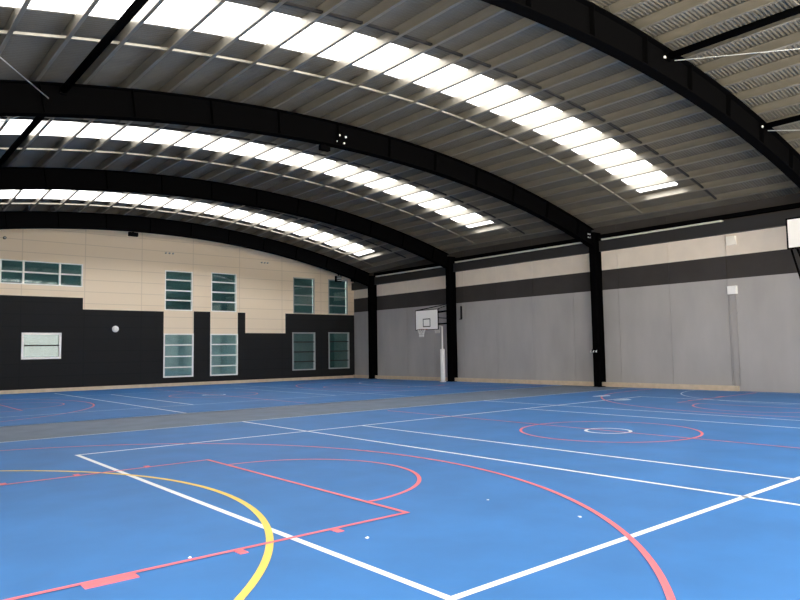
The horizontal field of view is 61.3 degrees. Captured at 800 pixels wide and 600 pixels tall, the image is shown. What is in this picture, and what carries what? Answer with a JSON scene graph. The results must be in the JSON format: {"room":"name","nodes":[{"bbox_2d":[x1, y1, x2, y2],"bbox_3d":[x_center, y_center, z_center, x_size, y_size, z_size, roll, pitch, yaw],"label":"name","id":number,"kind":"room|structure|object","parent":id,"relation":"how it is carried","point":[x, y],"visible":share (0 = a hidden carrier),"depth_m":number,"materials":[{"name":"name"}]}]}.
{"room":"sports hall","nodes":[
{"label":"sports hall","id":0,"kind":"room"},
{"bbox_2d":[0,229,354,390],"bbox_3d":[-13.947,0.197,35.973,28.500,8.910,0.200,3,-6,-40],"label":"wall","id":1,"kind":"structure","parent":0,"point":[123,287],"depth_m":35.95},
{"bbox_2d":[0,259,82,286],"bbox_3d":[-18.171,-1.326,32.539,5.310,1.160,0.270,3,-6,-40],"label":"window","id":2,"kind":"structure","parent":1,"relation":"in","point":[12,271],"depth_m":33.08,"materials":[{"name":"glass"}]},
{"bbox_2d":[21,333,61,358],"bbox_3d":[-17.466,2.235,32.821,1.750,1.280,0.270,3,-6,-40],"label":"window","id":3,"kind":"structure","parent":1,"relation":"in","point":[33,345],"depth_m":32.87,"materials":[{"name":"glass"}]},
{"bbox_2d":[0,375,353,393],"bbox_3d":[-13.881,4.541,35.446,28.240,0.165,0.097,3,-6,-40],"label":"baseboard","id":4,"kind":"structure","parent":1,"relation":"attached to","point":[349,376],"depth_m":36.30,"materials":[{"name":"concrete"}]},
{"bbox_2d":[163,333,193,377],"bbox_3d":[-12.244,3.049,37.168,1.690,2.390,0.270,3,-6,-40],"label":"window","id":5,"kind":"structure","parent":1,"relation":"in","point":[178,349],"depth_m":37.26,"materials":[{"name":"glass"}]},
{"bbox_2d":[165,270,192,310],"bbox_3d":[-12.315,-0.502,37.422,1.570,2.190,0.270,3,-6,-40],"label":"window","id":6,"kind":"structure","parent":1,"relation":"in","point":[178,284],"depth_m":37.53,"materials":[{"name":"glass"}]},
{"bbox_2d":[210,334,237,375],"bbox_3d":[-10.192,3.147,38.896,1.700,2.390,0.270,3,-6,-40],"label":"window","id":7,"kind":"structure","parent":1,"relation":"in","point":[223,347],"depth_m":39.00,"materials":[{"name":"glass"}]},
{"bbox_2d":[211,272,236,311],"bbox_3d":[-10.266,-0.428,39.149,1.570,2.240,0.270,3,-6,-40],"label":"window","id":8,"kind":"structure","parent":1,"relation":"in","point":[223,285],"depth_m":39.26,"materials":[{"name":"glass"}]},
{"bbox_2d":[292,332,315,370],"bbox_3d":[-6.093,3.219,42.359,1.670,2.360,0.270,3,-6,-40],"label":"window","id":9,"kind":"structure","parent":1,"relation":"in","point":[303,343],"depth_m":42.46,"materials":[{"name":"grey"}]},
{"bbox_2d":[293,277,314,313],"bbox_3d":[-6.131,-0.260,42.634,1.550,2.260,0.270,3,-6,-40],"label":"window","id":10,"kind":"structure","parent":1,"relation":"in","point":[303,288],"depth_m":42.75,"materials":[{"name":"grey"}]},
{"bbox_2d":[328,279,347,314],"bbox_3d":[-4.132,-0.184,44.318,1.520,2.260,0.270,3,-6,-40],"label":"window","id":11,"kind":"structure","parent":1,"relation":"in","point":[337,301],"depth_m":44.44,"materials":[{"name":"grey"}]},
{"bbox_2d":[328,332,349,368],"bbox_3d":[-4.048,3.297,44.082,1.640,2.360,0.270,3,-6,-40],"label":"window","id":12,"kind":"structure","parent":1,"relation":"in","point":[338,342],"depth_m":44.21,"materials":[{"name":"grey"}]},
{"bbox_2d":[0,378,799,599],"bbox_3d":[-1.609,3.375,21.022,28.950,0.067,38.550,3,-6,-40],"label":"floor","id":13,"kind":"structure","parent":0,"point":[276,490],"depth_m":8.28,"materials":[{"name":"blue plastic"}]},
{"bbox_2d":[368,276,377,378],"bbox_3d":[-1.746,1.727,42.945,0.580,6.530,0.400,3,-6,-40],"label":"steel column","id":14,"kind":"structure","parent":13,"relation":"on","point":[372,290],"depth_m":42.91,"materials":[{"name":"metal"}]},
{"bbox_2d":[0,211,370,285],"bbox_3d":[-12.563,-2.728,34.186,27.660,2.868,0.300,3,-6,-40],"label":"roof beam","id":15,"kind":"structure","parent":14,"relation":"on","point":[8,219],"depth_m":34.93,"materials":[{"name":"black metal"}]},
{"bbox_2d":[101,168,155,212],"bbox_3d":[-12.156,-4.765,30.016,0.166,0.699,7.140,3,-6,-40],"label":"roof purlin","id":16,"kind":"structure","parent":15,"relation":"on","point":[123,195],"depth_m":30.89,"materials":[{"name":"metal"}]},
{"bbox_2d":[123,172,181,214],"bbox_3d":[-11.355,-4.771,30.695,0.172,0.696,7.140,3,-6,-40],"label":"roof purlin","id":17,"kind":"structure","parent":15,"relation":"on","point":[145,198],"depth_m":31.57,"materials":[{"name":"metal"}]},
{"bbox_2d":[144,174,205,216],"bbox_3d":[-10.553,-4.755,31.371,0.180,0.690,7.140,2,-5,-40],"label":"roof purlin","id":18,"kind":"structure","parent":15,"relation":"on","point":[168,200],"depth_m":32.16,"materials":[{"name":"metal"}]},
{"bbox_2d":[165,178,228,218],"bbox_3d":[-9.752,-4.716,32.046,0.180,0.690,7.140,4,-6,-40],"label":"roof purlin","id":19,"kind":"structure","parent":15,"relation":"on","point":[194,200],"depth_m":32.86,"materials":[{"name":"metal"}]},
{"bbox_2d":[184,182,250,221],"bbox_3d":[-8.950,-4.654,32.720,0.190,0.690,7.140,3,-6,-40],"label":"roof purlin","id":20,"kind":"structure","parent":15,"relation":"on","point":[214,204],"depth_m":33.49,"materials":[{"name":"metal"}]},
{"bbox_2d":[203,199,405,257],"bbox_3d":[-9.704,-3.863,31.125,26.235,1.877,0.060,3,-6,-40],"label":"bar","id":21,"kind":"object","parent":20,"relation":"attached to","point":[203,199],"visible":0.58,"depth_m":35.47,"materials":[{"name":"black"}]},
{"bbox_2d":[203,187,271,224],"bbox_3d":[-8.147,-4.570,33.391,0.196,0.689,7.141,3,-6,-40],"label":"roof purlin","id":22,"kind":"structure","parent":15,"relation":"on","point":[235,207],"depth_m":34.21,"materials":[{"name":"metal"}]},
{"bbox_2d":[222,192,291,227],"bbox_3d":[-7.344,-4.462,34.061,0.202,0.688,7.141,3,-6,-40],"label":"roof purlin","id":23,"kind":"structure","parent":15,"relation":"on","point":[254,211],"depth_m":34.87,"materials":[{"name":"metal"}]},
{"bbox_2d":[239,197,310,231],"bbox_3d":[-6.541,-4.332,34.729,0.208,0.687,7.141,3,-6,-40],"label":"roof purlin","id":24,"kind":"structure","parent":15,"relation":"on","point":[273,215],"depth_m":35.49,"materials":[{"name":"metal"}]},
{"bbox_2d":[257,202,329,235],"bbox_3d":[-5.738,-4.178,35.396,0.214,0.686,7.142,3,-6,-40],"label":"roof purlin","id":25,"kind":"structure","parent":15,"relation":"on","point":[290,220],"depth_m":36.14,"materials":[{"name":"metal"}]},
{"bbox_2d":[273,208,346,239],"bbox_3d":[-4.934,-4.001,36.060,0.220,0.684,7.142,3,-6,-41],"label":"roof purlin","id":26,"kind":"structure","parent":15,"relation":"on","point":[306,225],"depth_m":36.74,"materials":[{"name":"metal"}]},
{"bbox_2d":[289,213,364,243],"bbox_3d":[-4.130,-3.801,36.723,0.226,0.681,7.142,3,-6,-41],"label":"roof purlin","id":27,"kind":"structure","parent":15,"relation":"on","point":[323,230],"depth_m":37.37,"materials":[{"name":"metal"}]},
{"bbox_2d":[304,219,380,248],"bbox_3d":[-3.325,-3.577,37.384,0.232,0.679,7.143,3,-6,-41],"label":"roof purlin","id":28,"kind":"structure","parent":15,"relation":"on","point":[348,232],"depth_m":38.02,"materials":[{"name":"metal"}]},
{"bbox_2d":[319,226,396,253],"bbox_3d":[-2.520,-3.329,38.044,0.237,0.676,7.143,3,-6,-41],"label":"roof purlin","id":29,"kind":"structure","parent":15,"relation":"on","point":[365,237],"depth_m":38.64,"materials":[{"name":"metal"}]},
{"bbox_2d":[333,232,411,258],"bbox_3d":[-1.715,-3.056,38.701,0.243,0.672,7.144,3,-6,-41],"label":"roof purlin","id":30,"kind":"structure","parent":15,"relation":"on","point":[380,243],"depth_m":39.30,"materials":[{"name":"metal"}]},
{"bbox_2d":[348,239,426,263],"bbox_3d":[-0.909,-2.759,39.356,0.248,0.669,7.144,3,-6,-41],"label":"roof purlin","id":31,"kind":"structure","parent":15,"relation":"on","point":[395,249],"depth_m":39.88,"materials":[{"name":"metal"}]},
{"bbox_2d":[361,246,440,269],"bbox_3d":[-0.103,-2.436,40.010,0.253,0.665,7.145,3,-6,-41],"label":"roof purlin","id":32,"kind":"structure","parent":15,"relation":"on","point":[411,255],"depth_m":40.51,"materials":[{"name":"metal"}]},
{"bbox_2d":[0,203,374,265],"bbox_3d":[-11.538,-3.457,33.279,26.235,1.879,0.060,3,-6,-40],"label":"bar","id":33,"kind":"object","parent":32,"relation":"attached to","point":[0,203],"visible":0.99,"depth_m":33.91,"materials":[{"name":"metal"}]},
{"bbox_2d":[374,264,445,284],"bbox_3d":[0.618,-1.565,40.543,0.240,0.740,6.830,3,-6,-40],"label":"beam","id":34,"kind":"structure","parent":14,"relation":"attached to","point":[431,270],"depth_m":40.49,"materials":[{"name":"black"}]},
{"bbox_2d":[435,326,445,381],"bbox_3d":[2.188,2.951,36.937,0.729,3.064,0.398,3,-6,-40],"label":"post","id":35,"kind":"object","parent":13,"relation":"on","point":[442,351],"visible":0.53,"depth_m":36.93,"materials":[{"name":"metal"}]},
{"bbox_2d":[445,256,457,381],"bbox_3d":[2.859,1.046,37.515,0.580,6.930,0.400,3,-6,-40],"label":"steel column","id":36,"kind":"structure","parent":13,"relation":"on","point":[452,361],"depth_m":37.48,"materials":[{"name":"metal"}]},
{"bbox_2d":[0,167,448,268],"bbox_3d":[-7.961,-3.608,28.770,27.660,2.868,0.300,3,-6,-40],"label":"roof beam","id":37,"kind":"structure","parent":36,"relation":"on","point":[11,178],"depth_m":28.46,"materials":[{"name":"black metal"}]},
{"bbox_2d":[6,75,83,166],"bbox_3d":[-10.867,-5.138,20.308,0.137,0.316,9.340,3,-6,-40],"label":"roof purlin","id":38,"kind":"structure","parent":37,"relation":"on","point":[43,124],"depth_m":20.95,"materials":[{"name":"metal"}]},
{"bbox_2d":[128,94,238,171],"bbox_3d":[-7.654,-5.490,23.058,0.161,0.303,9.340,3,-6,-40],"label":"roof purlin","id":39,"kind":"structure","parent":37,"relation":"on","point":[182,135],"depth_m":23.63,"materials":[{"name":"metal"}]},
{"bbox_2d":[291,142,427,196],"bbox_3d":[-2.018,-5.215,27.803,0.202,0.290,9.340,3,-6,-40],"label":"roof purlin","id":40,"kind":"structure","parent":37,"relation":"on","point":[381,162],"depth_m":28.16,"materials":[{"name":"metal"}]},
{"bbox_2d":[311,150,448,201],"bbox_3d":[-1.212,-5.084,28.474,0.208,0.290,9.340,3,-6,-40],"label":"roof purlin","id":41,"kind":"structure","parent":37,"relation":"on","point":[401,169],"depth_m":28.82,"materials":[{"name":"metal"}]},
{"bbox_2d":[329,158,468,206],"bbox_3d":[-0.405,-4.930,29.143,0.214,0.290,9.340,3,-6,-40],"label":"roof purlin","id":42,"kind":"structure","parent":37,"relation":"on","point":[423,175],"depth_m":29.45,"materials":[{"name":"metal"}]},
{"bbox_2d":[0,147,473,243],"bbox_3d":[-6.129,-4.343,26.906,26.235,1.879,0.060,3,-6,-40],"label":"bar","id":43,"kind":"object","parent":42,"relation":"attached to","point":[1,148],"visible":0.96,"depth_m":26.34,"materials":[{"name":"metal"}]},
{"bbox_2d":[364,175,505,217],"bbox_3d":[1.210,-4.551,30.476,0.226,0.289,9.340,3,-6,-40],"label":"roof purlin","id":44,"kind":"structure","parent":37,"relation":"on","point":[462,189],"depth_m":30.71,"materials":[{"name":"metal"}]},
{"bbox_2d":[396,192,539,229],"bbox_3d":[2.826,-4.076,31.802,0.237,0.287,9.340,3,-6,-40],"label":"roof purlin","id":45,"kind":"structure","parent":37,"relation":"on","point":[500,203],"depth_m":32.02,"materials":[{"name":"metal"}]},
{"bbox_2d":[411,201,554,236],"bbox_3d":[3.635,-3.802,32.462,0.243,0.286,9.340,3,-6,-40],"label":"roof purlin","id":46,"kind":"structure","parent":37,"relation":"on","point":[516,211],"depth_m":32.66,"materials":[{"name":"metal"}]},
{"bbox_2d":[415,304,449,336],"bbox_3d":[1.877,1.068,36.427,2.080,1.856,1.651,0,-4,-14],"label":"basketball hoop","id":47,"kind":"object","parent":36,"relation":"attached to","point":[428,319],"visible":1,"depth_m":36.29,"materials":[{"name":"white paint"}]},
{"bbox_2d":[589,232,605,386],"bbox_3d":[8.885,0.417,30.393,0.580,6.930,0.400,3,-6,-40],"label":"steel column","id":48,"kind":"structure","parent":13,"relation":"on","point":[597,314],"depth_m":30.34,"materials":[{"name":"metal"}]},
{"bbox_2d":[0,79,594,246],"bbox_3d":[-1.935,-4.237,21.649,27.660,2.868,0.300,3,-6,-40],"label":"roof beam","id":49,"kind":"structure","parent":48,"relation":"on","point":[17,97],"depth_m":19.78,"materials":[{"name":"black metal"}]},
{"bbox_2d":[0,117,44,166],"bbox_3d":[-11.225,-4.764,19.972,0.166,0.200,9.290,3,-6,-40],"label":"strut","id":50,"kind":"object","parent":49,"relation":"attached to","point":[36,120],"visible":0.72,"depth_m":19.76,"materials":[{"name":"black metal"}]},
{"bbox_2d":[40,79,126,166],"bbox_3d":[-10.064,-5.261,20.998,0.143,0.313,9.340,3,-6,-40],"label":"roof purlin","id":51,"kind":"structure","parent":49,"relation":"on","point":[81,126],"depth_m":21.63,"materials":[{"name":"metal"}]},
{"bbox_2d":[71,84,167,167],"bbox_3d":[-9.261,-5.361,21.686,0.149,0.310,9.340,3,-6,-40],"label":"roof purlin","id":52,"kind":"structure","parent":49,"relation":"on","point":[116,129],"depth_m":22.30,"materials":[{"name":"metal"}]},
{"bbox_2d":[100,89,204,169],"bbox_3d":[-8.458,-5.437,22.373,0.155,0.306,9.340,3,-6,-40],"label":"roof purlin","id":53,"kind":"structure","parent":49,"relation":"on","point":[150,132],"depth_m":22.97,"materials":[{"name":"metal"}]},
{"bbox_2d":[155,101,271,173],"bbox_3d":[-6.850,-5.519,23.741,0.166,0.299,9.340,3,-6,-40],"label":"roof purlin","id":54,"kind":"structure","parent":49,"relation":"on","point":[211,139],"depth_m":24.30,"materials":[{"name":"metal"}]},
{"bbox_2d":[181,107,301,176],"bbox_3d":[-6.046,-5.526,24.422,0.172,0.296,9.340,3,-6,-40],"label":"roof purlin","id":55,"kind":"structure","parent":49,"relation":"on","point":[238,144],"depth_m":24.93,"materials":[{"name":"metal"}]},
{"bbox_2d":[205,113,329,179],"bbox_3d":[-5.241,-5.510,25.102,0.180,0.290,9.340,2,-5,-40],"label":"roof purlin","id":56,"kind":"structure","parent":49,"relation":"on","point":[280,141],"depth_m":25.55,"materials":[{"name":"metal"}]},
{"bbox_2d":[228,120,356,183],"bbox_3d":[-4.436,-5.471,25.779,0.180,0.290,9.340,4,-6,-40],"label":"roof purlin","id":57,"kind":"structure","parent":49,"relation":"on","point":[306,146],"depth_m":26.26,"materials":[{"name":"metal"}]},
{"bbox_2d":[250,127,381,187],"bbox_3d":[-3.630,-5.409,26.456,0.190,0.290,9.340,3,-6,-40],"label":"roof purlin","id":58,"kind":"structure","parent":49,"relation":"on","point":[333,151],"depth_m":26.91,"materials":[{"name":"metal"}]},
{"bbox_2d":[271,135,404,191],"bbox_3d":[-2.824,-5.324,27.130,0.196,0.290,9.340,3,-6,-40],"label":"roof purlin","id":59,"kind":"structure","parent":49,"relation":"on","point":[355,157],"depth_m":27.51,"materials":[{"name":"metal"}]},
{"bbox_2d":[0,117,524,233],"bbox_3d":[-4.003,-4.621,24.396,26.235,1.877,0.060,3,-6,-40],"label":"bar","id":60,"kind":"object","parent":59,"relation":"attached to","point":[17,118],"visible":0.86,"depth_m":23.25,"materials":[{"name":"black"}]},
{"bbox_2d":[347,166,487,212],"bbox_3d":[0.403,-4.752,29.810,0.220,0.290,9.340,3,-6,-40],"label":"roof purlin","id":61,"kind":"structure","parent":49,"relation":"on","point":[443,182],"depth_m":30.09,"materials":[{"name":"metal"}]},
{"bbox_2d":[380,183,522,223],"bbox_3d":[2.018,-4.325,31.140,0.232,0.288,9.340,3,-6,-40],"label":"roof purlin","id":62,"kind":"structure","parent":49,"relation":"on","point":[482,196],"depth_m":31.39,"materials":[{"name":"metal"}]},
{"bbox_2d":[426,210,569,242],"bbox_3d":[4.444,-3.503,33.120,0.248,0.285,9.340,3,-6,-40],"label":"roof purlin","id":63,"kind":"structure","parent":49,"relation":"on","point":[533,219],"depth_m":33.27,"materials":[{"name":"metal"}]},
{"bbox_2d":[440,219,584,249],"bbox_3d":[5.254,-3.179,33.777,0.253,0.284,9.340,3,-6,-40],"label":"roof purlin","id":64,"kind":"structure","parent":49,"relation":"on","point":[545,228],"depth_m":33.92,"materials":[{"name":"metal"}]},
{"bbox_2d":[469,79,718,163],"bbox_3d":[5.654,-5.563,21.983,0.214,0.290,9.440,3,-6,-40],"label":"roof purlin","id":65,"kind":"structure","parent":49,"relation":"on","point":[672,98],"depth_m":21.68,"materials":[{"name":"metal"}]},
{"bbox_2d":[0,30,642,212],"bbox_3d":[0.026,-4.986,19.632,26.235,1.879,0.060,3,-6,-40],"label":"bar","id":66,"kind":"object","parent":65,"relation":"attached to","point":[1,31],"visible":0.94,"depth_m":17.20,"materials":[{"name":"metal"}]},
{"bbox_2d":[452,239,588,271],"bbox_3d":[5.933,-2.240,34.268,0.240,0.740,9.030,3,-6,-40],"label":"beam","id":67,"kind":"structure","parent":48,"relation":"attached to","point":[572,247],"depth_m":33.92,"materials":[{"name":"black"}]},
{"bbox_2d":[598,202,799,251],"bbox_3d":[11.991,-2.873,27.109,0.240,0.740,9.130,3,-6,-40],"label":"beam","id":68,"kind":"structure","parent":48,"relation":"attached to","point":[714,225],"depth_m":27.03,"materials":[{"name":"black"}]},
{"bbox_3d":[21.034,-0.852,16.037,0.580,6.930,0.400,3,-6,-40],"label":"steel column","id":69,"kind":"structure","parent":13,"relation":"on","visible":0},
{"bbox_3d":[10.214,-5.506,7.292,27.660,2.868,0.300,3,-6,-40],"label":"roof beam","id":70,"kind":"structure","parent":69,"relation":"on","visible":0},
{"bbox_2d":[635,0,714,29],"bbox_3d":[8.664,-6.692,11.928,0.190,0.290,9.890,3,-6,-40],"label":"roof purlin","id":71,"kind":"structure","parent":70,"relation":"on","point":[684,6],"depth_m":15.05,"materials":[{"name":"metal"}]},
{"bbox_3d":[14.976,-0.219,23.196,0.580,6.930,0.400,3,-6,-40],"label":"steel column","id":72,"kind":"structure","parent":13,"relation":"on","visible":0},
{"bbox_2d":[481,0,799,188],"bbox_3d":[4.166,-4.875,14.440,27.660,2.868,0.330,3,-6,-40],"label":"roof beam","id":73,"kind":"structure","parent":72,"relation":"on","point":[584,21],"depth_m":16.14,"materials":[{"name":"black metal"}]},
{"bbox_2d":[0,0,30,54],"bbox_3d":[-6.412,-5.453,11.763,0.125,0.321,9.440,3,-6,-40],"label":"roof purlin","id":74,"kind":"structure","parent":73,"relation":"on","point":[22,5],"depth_m":12.86,"materials":[{"name":"metal"}]},
{"bbox_2d":[34,0,99,80],"bbox_3d":[-5.611,-5.624,12.457,0.131,0.319,9.440,3,-6,-40],"label":"roof purlin","id":75,"kind":"structure","parent":73,"relation":"on","point":[87,6],"depth_m":13.92,"materials":[{"name":"metal"}]},
{"bbox_2d":[59,0,148,94],"bbox_3d":[-5.166,-5.397,12.813,0.166,0.200,9.390,3,-6,-40],"label":"strut","id":76,"kind":"object","parent":73,"relation":"attached to","point":[135,7],"visible":1,"depth_m":13.81,"materials":[{"name":"black metal"}]},
{"bbox_2d":[82,0,164,83],"bbox_3d":[-4.808,-5.771,13.149,0.137,0.316,9.440,3,-6,-40],"label":"roof purlin","id":77,"kind":"structure","parent":73,"relation":"on","point":[147,10],"depth_m":14.42,"materials":[{"name":"metal"}]},
{"bbox_2d":[126,0,226,87],"bbox_3d":[-4.006,-5.894,13.839,0.143,0.313,9.440,3,-6,-40],"label":"roof purlin","id":78,"kind":"structure","parent":73,"relation":"on","point":[211,6],"depth_m":14.90,"materials":[{"name":"metal"}]},
{"bbox_2d":[166,0,287,91],"bbox_3d":[-3.203,-5.994,14.527,0.149,0.310,9.440,3,-6,-40],"label":"roof purlin","id":79,"kind":"structure","parent":73,"relation":"on","point":[267,8],"depth_m":15.37,"materials":[{"name":"metal"}]},
{"bbox_2d":[204,0,346,96],"bbox_3d":[-2.399,-6.070,15.214,0.155,0.306,9.440,3,-6,-40],"label":"roof purlin","id":80,"kind":"structure","parent":73,"relation":"on","point":[327,6],"depth_m":15.79,"materials":[{"name":"metal"}]},
{"bbox_2d":[239,0,405,102],"bbox_3d":[-1.596,-6.122,15.898,0.161,0.303,9.440,3,-6,-40],"label":"roof purlin","id":81,"kind":"structure","parent":73,"relation":"on","point":[385,6],"depth_m":16.14,"materials":[{"name":"metal"}]},
{"bbox_2d":[271,0,465,107],"bbox_3d":[-0.792,-6.152,16.581,0.166,0.299,9.440,3,-6,-40],"label":"roof purlin","id":82,"kind":"structure","parent":73,"relation":"on","point":[439,8],"depth_m":16.46,"materials":[{"name":"metal"}]},
{"bbox_2d":[301,5,505,113],"bbox_3d":[0.013,-6.159,17.263,0.172,0.296,9.440,3,-6,-40],"label":"roof purlin","id":83,"kind":"structure","parent":73,"relation":"on","point":[491,11],"depth_m":16.99,"materials":[{"name":"metal"}]},
{"bbox_2d":[263,0,716,199],"bbox_3d":[1.991,-5.247,17.313,26.235,1.877,0.060,3,-6,-40],"label":"bar","id":84,"kind":"object","parent":83,"relation":"attached to","point":[314,10],"visible":0.97,"depth_m":17.27,"materials":[{"name":"black"}]},
{"bbox_2d":[330,17,537,120],"bbox_3d":[0.818,-6.143,17.942,0.180,0.290,9.440,2,-5,-40],"label":"roof purlin","id":85,"kind":"structure","parent":73,"relation":"on","point":[524,23],"depth_m":17.66,"materials":[{"name":"metal"}]},
{"bbox_2d":[357,6,609,126],"bbox_3d":[1.623,-6.103,18.620,0.180,0.290,9.440,4,-6,-40],"label":"roof purlin","id":86,"kind":"structure","parent":73,"relation":"on","point":[551,37],"depth_m":18.30,"materials":[{"name":"metal"}]},
{"bbox_2d":[382,21,634,133],"bbox_3d":[2.428,-6.041,19.296,0.190,0.290,9.440,3,-6,-40],"label":"roof purlin","id":87,"kind":"structure","parent":73,"relation":"on","point":[582,48],"depth_m":18.98,"materials":[{"name":"metal"}]},
{"bbox_2d":[405,36,658,140],"bbox_3d":[3.234,-5.956,19.971,0.196,0.290,9.440,3,-6,-40],"label":"roof purlin","id":88,"kind":"structure","parent":73,"relation":"on","point":[606,61],"depth_m":19.66,"materials":[{"name":"metal"}]},
{"bbox_2d":[428,68,642,148],"bbox_3d":[4.040,-5.848,20.643,0.202,0.290,9.440,3,-6,-40],"label":"roof purlin","id":89,"kind":"structure","parent":73,"relation":"on","point":[631,73],"depth_m":20.36,"materials":[{"name":"metal"}]},
{"bbox_2d":[449,65,700,156],"bbox_3d":[4.847,-5.717,21.314,0.208,0.290,9.440,3,-6,-40],"label":"roof purlin","id":90,"kind":"structure","parent":73,"relation":"on","point":[653,85],"depth_m":21.01,"materials":[{"name":"metal"}]},
{"bbox_2d":[488,93,736,171],"bbox_3d":[6.461,-5.385,22.651,0.220,0.290,9.440,3,-6,-40],"label":"roof purlin","id":91,"kind":"structure","parent":73,"relation":"on","point":[692,110],"depth_m":22.34,"materials":[{"name":"metal"}]},
{"bbox_2d":[506,107,752,180],"bbox_3d":[7.269,-5.183,23.317,0.226,0.289,9.440,3,-6,-40],"label":"roof purlin","id":92,"kind":"structure","parent":73,"relation":"on","point":[712,122],"depth_m":23.01,"materials":[{"name":"metal"}]},
{"bbox_2d":[609,0,649,14],"bbox_3d":[7.858,-6.755,11.252,0.180,0.290,9.890,4,-6,-40],"label":"roof purlin","id":93,"kind":"structure","parent":73,"relation":"on","point":[616,8],"depth_m":14.73,"materials":[{"name":"metal"}]},
{"bbox_2d":[523,121,767,188],"bbox_3d":[8.077,-4.958,23.980,0.232,0.288,9.440,3,-6,-40],"label":"roof purlin","id":94,"kind":"structure","parent":73,"relation":"on","point":[730,134],"depth_m":23.68,"materials":[{"name":"metal"}]},
{"bbox_2d":[539,135,782,197],"bbox_3d":[8.885,-4.709,24.642,0.237,0.287,9.440,3,-6,-40],"label":"roof purlin","id":95,"kind":"structure","parent":73,"relation":"on","point":[744,147],"depth_m":24.34,"materials":[{"name":"metal"}]},
{"bbox_2d":[555,148,795,205],"bbox_3d":[9.694,-4.435,25.303,0.243,0.286,9.440,3,-6,-40],"label":"roof purlin","id":96,"kind":"structure","parent":73,"relation":"on","point":[760,159],"depth_m":24.99,"materials":[{"name":"metal"}]},
{"bbox_2d":[570,168,783,214],"bbox_3d":[10.503,-4.136,25.961,0.248,0.285,9.440,3,-6,-40],"label":"roof purlin","id":97,"kind":"structure","parent":73,"relation":"on","point":[772,172],"depth_m":25.66,"materials":[{"name":"metal"}]},
{"bbox_2d":[584,181,796,223],"bbox_3d":[11.312,-3.812,26.617,0.253,0.284,9.440,3,-6,-40],"label":"roof purlin","id":98,"kind":"structure","parent":73,"relation":"on","point":[788,184],"depth_m":26.31,"materials":[{"name":"metal"}]},
{"bbox_2d":[659,0,782,44],"bbox_3d":[9.470,-6.607,12.602,0.196,0.290,9.890,3,-6,-40],"label":"roof purlin","id":99,"kind":"structure","parent":73,"relation":"on","point":[749,6],"depth_m":15.31,"materials":[{"name":"metal"}]},
{"bbox_2d":[665,5,799,61],"bbox_3d":[9.537,-6.256,12.956,0.166,0.200,9.340,3,-6,-40],"label":"strut","id":100,"kind":"object","parent":73,"relation":"attached to","point":[795,10],"visible":1,"depth_m":15.22,"materials":[{"name":"black metal"}]},
{"bbox_2d":[682,14,799,58],"bbox_3d":[10.276,-6.499,13.275,0.202,0.290,9.890,3,-6,-40],"label":"roof purlin","id":101,"kind":"structure","parent":73,"relation":"on","point":[795,17],"depth_m":15.82,"materials":[{"name":"metal"}]},
{"bbox_2d":[701,31,799,72],"bbox_3d":[11.082,-6.368,13.946,0.208,0.290,9.890,3,-6,-40],"label":"roof purlin","id":102,"kind":"structure","parent":73,"relation":"on","point":[792,39],"depth_m":16.70,"materials":[{"name":"metal"}]},
{"bbox_2d":[719,54,799,86],"bbox_3d":[11.889,-6.214,14.615,0.214,0.290,9.890,3,-6,-40],"label":"roof purlin","id":103,"kind":"structure","parent":73,"relation":"on","point":[792,61],"depth_m":17.54,"materials":[{"name":"metal"}]},
{"bbox_2d":[737,75,799,100],"bbox_3d":[12.697,-6.036,15.282,0.220,0.290,9.890,3,-6,-40],"label":"roof purlin","id":104,"kind":"structure","parent":73,"relation":"on","point":[790,82],"depth_m":18.36,"materials":[{"name":"metal"}]},
{"bbox_2d":[753,94,799,114],"bbox_3d":[13.504,-5.835,15.948,0.226,0.289,9.890,3,-6,-40],"label":"roof purlin","id":105,"kind":"structure","parent":73,"relation":"on","point":[794,100],"depth_m":19.18,"materials":[{"name":"metal"}]},
{"bbox_2d":[759,115,799,130],"bbox_3d":[13.675,-5.419,16.384,0.166,0.200,9.340,3,-6,-40],"label":"strut","id":106,"kind":"object","parent":73,"relation":"attached to","point":[797,117],"visible":1,"depth_m":19.48,"materials":[{"name":"black metal"}]},
{"bbox_2d":[785,217,799,278],"bbox_3d":[14.055,-1.094,22.060,1.930,3.428,1.780,0,-4,-6],"label":"basketball hoop","id":107,"kind":"object","parent":72,"relation":"attached to","point":[792,224],"visible":1,"depth_m":22.55,"materials":[{"name":"white paint"}]},
{"bbox_2d":[0,0,799,272],"bbox_3d":[-1.710,-4.583,21.673,29.250,2.848,38.600,3,-6,-40],"label":"ceiling","id":108,"kind":"structure","parent":0,"point":[24,54],"depth_m":20.04,"materials":[{"name":"metal"}]},
{"bbox_2d":[0,190,372,255],"bbox_3d":[-11.075,-3.970,32.876,23.697,1.616,1.616,3,-6,-40],"label":"strip","id":109,"kind":"object","parent":108,"relation":"attached to","point":[53,194],"visible":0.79,"depth_m":33.04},
{"bbox_2d":[0,119,492,227],"bbox_3d":[-5.053,-4.883,25.776,23.697,1.529,1.616,3,-6,-40],"label":"skylight","id":110,"kind":"object","parent":108,"relation":"attached to","point":[55,128],"visible":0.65,"depth_m":24.62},
{"bbox_2d":[0,0,676,192],"bbox_3d":[0.973,-5.512,18.655,23.697,1.529,1.616,3,-6,-40],"label":"skylight","id":111,"kind":"object","parent":108,"relation":"attached to","point":[171,13],"visible":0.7,"depth_m":16.59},
{"bbox_2d":[354,193,799,392],"bbox_3d":[9.227,0.286,30.662,0.300,7.220,38.250,3,-6,-40],"label":"wall","id":112,"kind":"structure","parent":0,"point":[667,307],"depth_m":29.61,"materials":[{"name":"grey"}]},
{"bbox_2d":[354,375,739,390],"bbox_3d":[4.946,4.213,35.180,0.138,0.200,24.780,3,-6,-40],"label":"baseboard","id":113,"kind":"structure","parent":112,"relation":"attached to","point":[516,381],"depth_m":31.29,"materials":[{"name":"wood"}]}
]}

